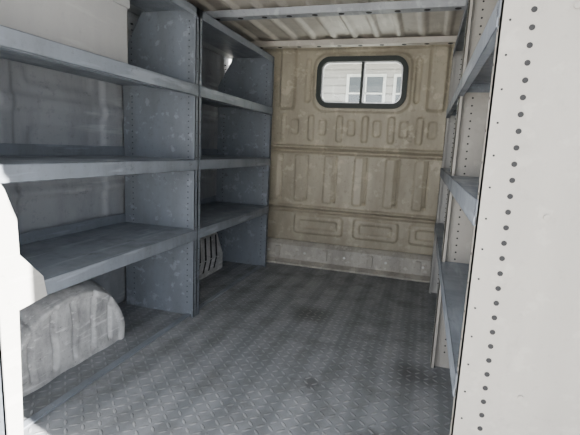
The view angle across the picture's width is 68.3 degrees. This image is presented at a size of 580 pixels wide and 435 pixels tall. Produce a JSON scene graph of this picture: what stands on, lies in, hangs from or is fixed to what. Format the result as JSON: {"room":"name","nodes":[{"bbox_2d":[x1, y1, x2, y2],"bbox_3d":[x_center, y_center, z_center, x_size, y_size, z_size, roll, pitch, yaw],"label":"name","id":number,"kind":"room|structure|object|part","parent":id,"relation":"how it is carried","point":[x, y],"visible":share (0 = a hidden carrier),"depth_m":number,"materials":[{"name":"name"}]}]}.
{"room":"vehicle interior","nodes":[
{"label":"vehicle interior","id":0,"kind":"room"},
{"bbox_2d":[0,10,228,303],"bbox_3d":[-0.799,-0.298,1.915,0.036,1.460,2.380,6,10,17],"label":"wall","id":1,"kind":"structure","parent":0,"point":[39,105],"depth_m":1.71,"materials":[{"name":"metal"}]},
{"bbox_2d":[23,265,262,429],"bbox_3d":[-0.489,0.456,1.897,0.025,0.008,2.160,6,10,17],"label":"trim","id":2,"kind":"structure","parent":1,"relation":"attached to","point":[71,393],"depth_m":1.49,"materials":[{"name":"paint"}]},
{"bbox_2d":[128,4,235,58],"bbox_3d":[-0.670,-0.935,1.765,0.191,0.068,2.330,6,10,17],"label":"rail","id":3,"kind":"object","parent":1,"relation":"attached to","point":[134,9],"visible":0.02,"depth_m":2.55,"materials":[{"name":"metal"}]},
{"bbox_2d":[199,232,222,279],"bbox_3d":[-0.603,0.219,2.406,0.142,0.300,0.720,6,10,17],"label":"vent","id":4,"kind":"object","parent":1,"relation":"attached to","point":[211,254],"depth_m":2.60,"materials":[{"name":"metal"}]},
{"bbox_2d":[22,261,453,434],"bbox_3d":[0.052,0.522,1.793,1.860,0.040,2.530,6,10,17],"label":"floor","id":5,"kind":"structure","parent":0,"point":[286,349],"depth_m":1.52,"materials":[{"name":"grey metal"}]},
{"bbox_2d":[19,279,124,397],"bbox_3d":[-0.842,0.332,1.482,0.252,0.353,0.690,6,10,17],"label":"wheel arch","id":6,"kind":"object","parent":5,"relation":"on","point":[62,329],"visible":0.64,"depth_m":1.42,"materials":[{"name":"paint"}]},
{"bbox_2d":[0,0,199,434],"bbox_3d":[-0.717,-0.153,1.466,0.383,1.325,0.946,6,10,17],"label":"shelving unit","id":7,"kind":"object","parent":5,"relation":"on","point":[155,238],"visible":1,"depth_m":1.68,"materials":[{"name":"paint"}]},
{"bbox_3d":[-0.838,-0.097,1.084,0.383,1.325,0.138,6,10,17],"label":"panel","id":8,"kind":"part","parent":7,"relation":"part of","materials":[{"name":"paint"}]},
{"bbox_2d":[0,0,129,63],"bbox_3d":[-0.769,-0.615,1.282,0.271,0.242,0.542,6,10,17],"label":"storage box","id":9,"kind":"object","parent":7,"relation":"on","point":[100,27],"visible":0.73,"depth_m":1.28,"materials":[{"name":"white plastic"}]},
{"bbox_3d":[-0.764,-0.716,1.265,0.271,0.036,0.542,6,10,17],"label":"lid","id":10,"kind":"part","parent":9,"relation":"part of","materials":[{"name":"white plastic"}]},
{"bbox_3d":[-0.717,-0.199,1.459,0.379,0.085,0.930,6,10,17],"label":"shelf","id":11,"kind":"part","parent":7,"relation":"part of","materials":[{"name":"metal"}]},
{"bbox_3d":[-0.702,-0.505,1.409,0.379,0.085,0.930,6,10,17],"label":"shelf","id":12,"kind":"part","parent":7,"relation":"part of","materials":[{"name":"metal"}]},
{"bbox_3d":[-0.731,0.103,1.508,0.379,0.085,0.930,6,10,17],"label":"shelf","id":13,"kind":"part","parent":7,"relation":"part of","materials":[{"name":"metal"}]},
{"bbox_3d":[-0.579,-0.218,1.907,0.379,1.325,0.025,6,10,20],"label":"panel","id":14,"kind":"part","parent":7,"relation":"part of","materials":[{"name":"paint"}]},
{"bbox_3d":[-0.631,-0.783,1.345,0.250,0.035,0.932,6,10,17],"label":"rail","id":15,"kind":"part","parent":7,"relation":"part of","materials":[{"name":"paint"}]},
{"bbox_2d":[132,9,274,314],"bbox_3d":[-0.440,-0.283,2.346,0.379,1.325,0.922,6,10,17],"label":"shelving unit","id":16,"kind":"object","parent":5,"relation":"on","point":[238,212],"visible":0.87,"depth_m":2.70,"materials":[{"name":"paint"}]},
{"bbox_3d":[-0.576,-0.220,1.917,0.379,1.325,0.025,5,10,14],"label":"panel","id":17,"kind":"part","parent":16,"relation":"part of","materials":[{"name":"paint"}]},
{"bbox_3d":[-0.452,-0.027,2.388,0.379,0.085,0.906,6,10,17],"label":"shelf","id":18,"kind":"part","parent":16,"relation":"part of","materials":[{"name":"metal"}]},
{"bbox_3d":[-0.437,-0.329,2.338,0.379,0.085,0.906,6,10,17],"label":"shelf","id":19,"kind":"part","parent":16,"relation":"part of","materials":[{"name":"metal"}]},
{"bbox_3d":[-0.423,-0.635,2.289,0.379,0.085,0.906,6,10,17],"label":"shelf","id":20,"kind":"part","parent":16,"relation":"part of","materials":[{"name":"metal"}]},
{"bbox_3d":[-0.352,-0.913,2.225,0.250,0.035,0.908,6,10,17],"label":"rail","id":21,"kind":"part","parent":16,"relation":"part of","materials":[{"name":"metal"}]},
{"bbox_3d":[-0.303,-0.346,2.775,0.379,1.325,0.025,6,10,20],"label":"panel","id":22,"kind":"part","parent":16,"relation":"part of","materials":[{"name":"paint"}]},
{"bbox_2d":[429,0,468,360],"bbox_3d":[0.871,-0.145,1.876,0.379,1.325,0.902,6,10,17],"label":"shelving unit","id":23,"kind":"object","parent":5,"relation":"on","point":[451,112],"visible":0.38,"depth_m":2.26,"materials":[{"name":"paint"}]},
{"bbox_3d":[0.859,0.111,1.918,0.379,0.085,0.886,6,10,17],"label":"shelf","id":24,"kind":"part","parent":23,"relation":"part of","materials":[{"name":"metal"}]},
{"bbox_3d":[0.873,-0.191,1.869,0.379,0.085,0.886,6,10,17],"label":"shelf","id":25,"kind":"part","parent":23,"relation":"part of","materials":[{"name":"metal"}]},
{"bbox_3d":[1.004,-0.207,2.296,0.379,1.325,0.025,5,10,14],"label":"panel","id":26,"kind":"part","parent":23,"relation":"part of","materials":[{"name":"paint"}]},
{"bbox_3d":[0.887,-0.497,1.819,0.379,0.085,0.886,6,10,17],"label":"shelf","id":27,"kind":"part","parent":23,"relation":"part of","materials":[{"name":"metal"}]},
{"bbox_3d":[0.843,-0.786,1.790,0.250,0.035,0.888,6,10,17],"label":"rail","id":28,"kind":"part","parent":23,"relation":"part of","materials":[{"name":"metal"}]},
{"bbox_2d":[430,0,579,434],"bbox_3d":[0.608,-0.023,1.049,0.379,1.325,0.856,6,10,17],"label":"shelving unit","id":29,"kind":"object","parent":5,"relation":"on","point":[507,324],"visible":1,"depth_m":0.69,"materials":[{"name":"paint"}]},
{"bbox_3d":[0.596,0.234,1.090,0.379,0.085,0.840,6,10,17],"label":"shelf","id":30,"kind":"part","parent":29,"relation":"part of","materials":[{"name":"metal"}]},
{"bbox_3d":[0.610,-0.069,1.041,0.379,0.085,0.840,6,10,17],"label":"shelf","id":31,"kind":"part","parent":29,"relation":"part of","materials":[{"name":"metal"}]},
{"bbox_3d":[0.734,-0.082,1.447,0.379,1.325,0.025,5,10,14],"label":"panel","id":32,"kind":"part","parent":29,"relation":"part of","materials":[{"name":"paint"}]},
{"bbox_3d":[0.625,-0.375,0.991,0.379,0.085,0.840,6,10,17],"label":"shelf","id":33,"kind":"part","parent":29,"relation":"part of","materials":[{"name":"metal"}]},
{"bbox_2d":[187,0,463,41],"bbox_3d":[0.112,-0.907,1.536,1.860,0.014,2.380,6,10,17],"label":"ceiling","id":34,"kind":"structure","parent":0,"point":[437,23],"depth_m":2.24,"materials":[{"name":"paint"}]},
{"bbox_2d":[204,0,466,20],"bbox_3d":[0.240,-0.943,1.947,1.400,0.030,0.081,6,10,17],"label":"bow","id":35,"kind":"object","parent":34,"relation":"attached to","point":[410,6],"visible":0.81,"depth_m":1.93,"materials":[{"name":"paint"}]},
{"bbox_2d":[252,36,456,48],"bbox_3d":[0.420,-1.027,2.513,1.400,0.030,0.081,6,10,17],"label":"bow","id":36,"kind":"object","parent":34,"relation":"attached to","point":[431,40],"visible":0.81,"depth_m":2.49,"materials":[{"name":"paint"}]},
{"bbox_2d":[231,44,454,254],"bbox_3d":[0.434,-0.378,2.765,1.820,1.460,0.084,6,10,17],"label":"wall","id":37,"kind":"structure","parent":0,"point":[354,177],"depth_m":2.78,"materials":[{"name":"metal"}]},
{"bbox_2d":[267,237,431,282],"bbox_3d":[0.387,0.275,2.818,1.800,0.150,0.115,6,10,17],"label":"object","id":38,"kind":"structure","parent":37,"relation":"attached to","point":[349,259],"depth_m":2.80,"materials":[{"name":"paint"}]},
{"bbox_2d":[316,55,407,108],"bbox_3d":[0.446,-0.847,2.687,0.566,0.314,0.044,6,10,17],"label":"frame","id":39,"kind":"object","parent":37,"relation":"attached to","point":[363,60],"visible":1,"depth_m":2.67,"materials":[{"name":"rubber"}]},
{"label":"outside","id":40,"kind":"structure","parent":0,"visible":0},
{"bbox_3d":[0.679,1.135,2.601,50.000,0.050,55.000,6,10,17],"label":"ground","id":41,"kind":"structure","parent":40,"visible":0},
{"bbox_2d":[323,63,401,102],"bbox_3d":[2.818,-2.493,11.968,16.000,4.300,1.025,6,10,17],"label":"facade","id":42,"kind":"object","parent":41,"relation":"on","point":[335,75],"visible":0.09,"depth_m":11.64,"materials":[{"name":"paint"}]},
{"bbox_2d":[345,74,401,102],"bbox_3d":[2.123,-3.334,11.484,8.160,1.010,0.060,6,10,17],"label":"windows","id":43,"kind":"structure","parent":42,"relation":"attached to","point":[375,84],"depth_m":11.43,"materials":[{"name":"white glass"}]}
]}

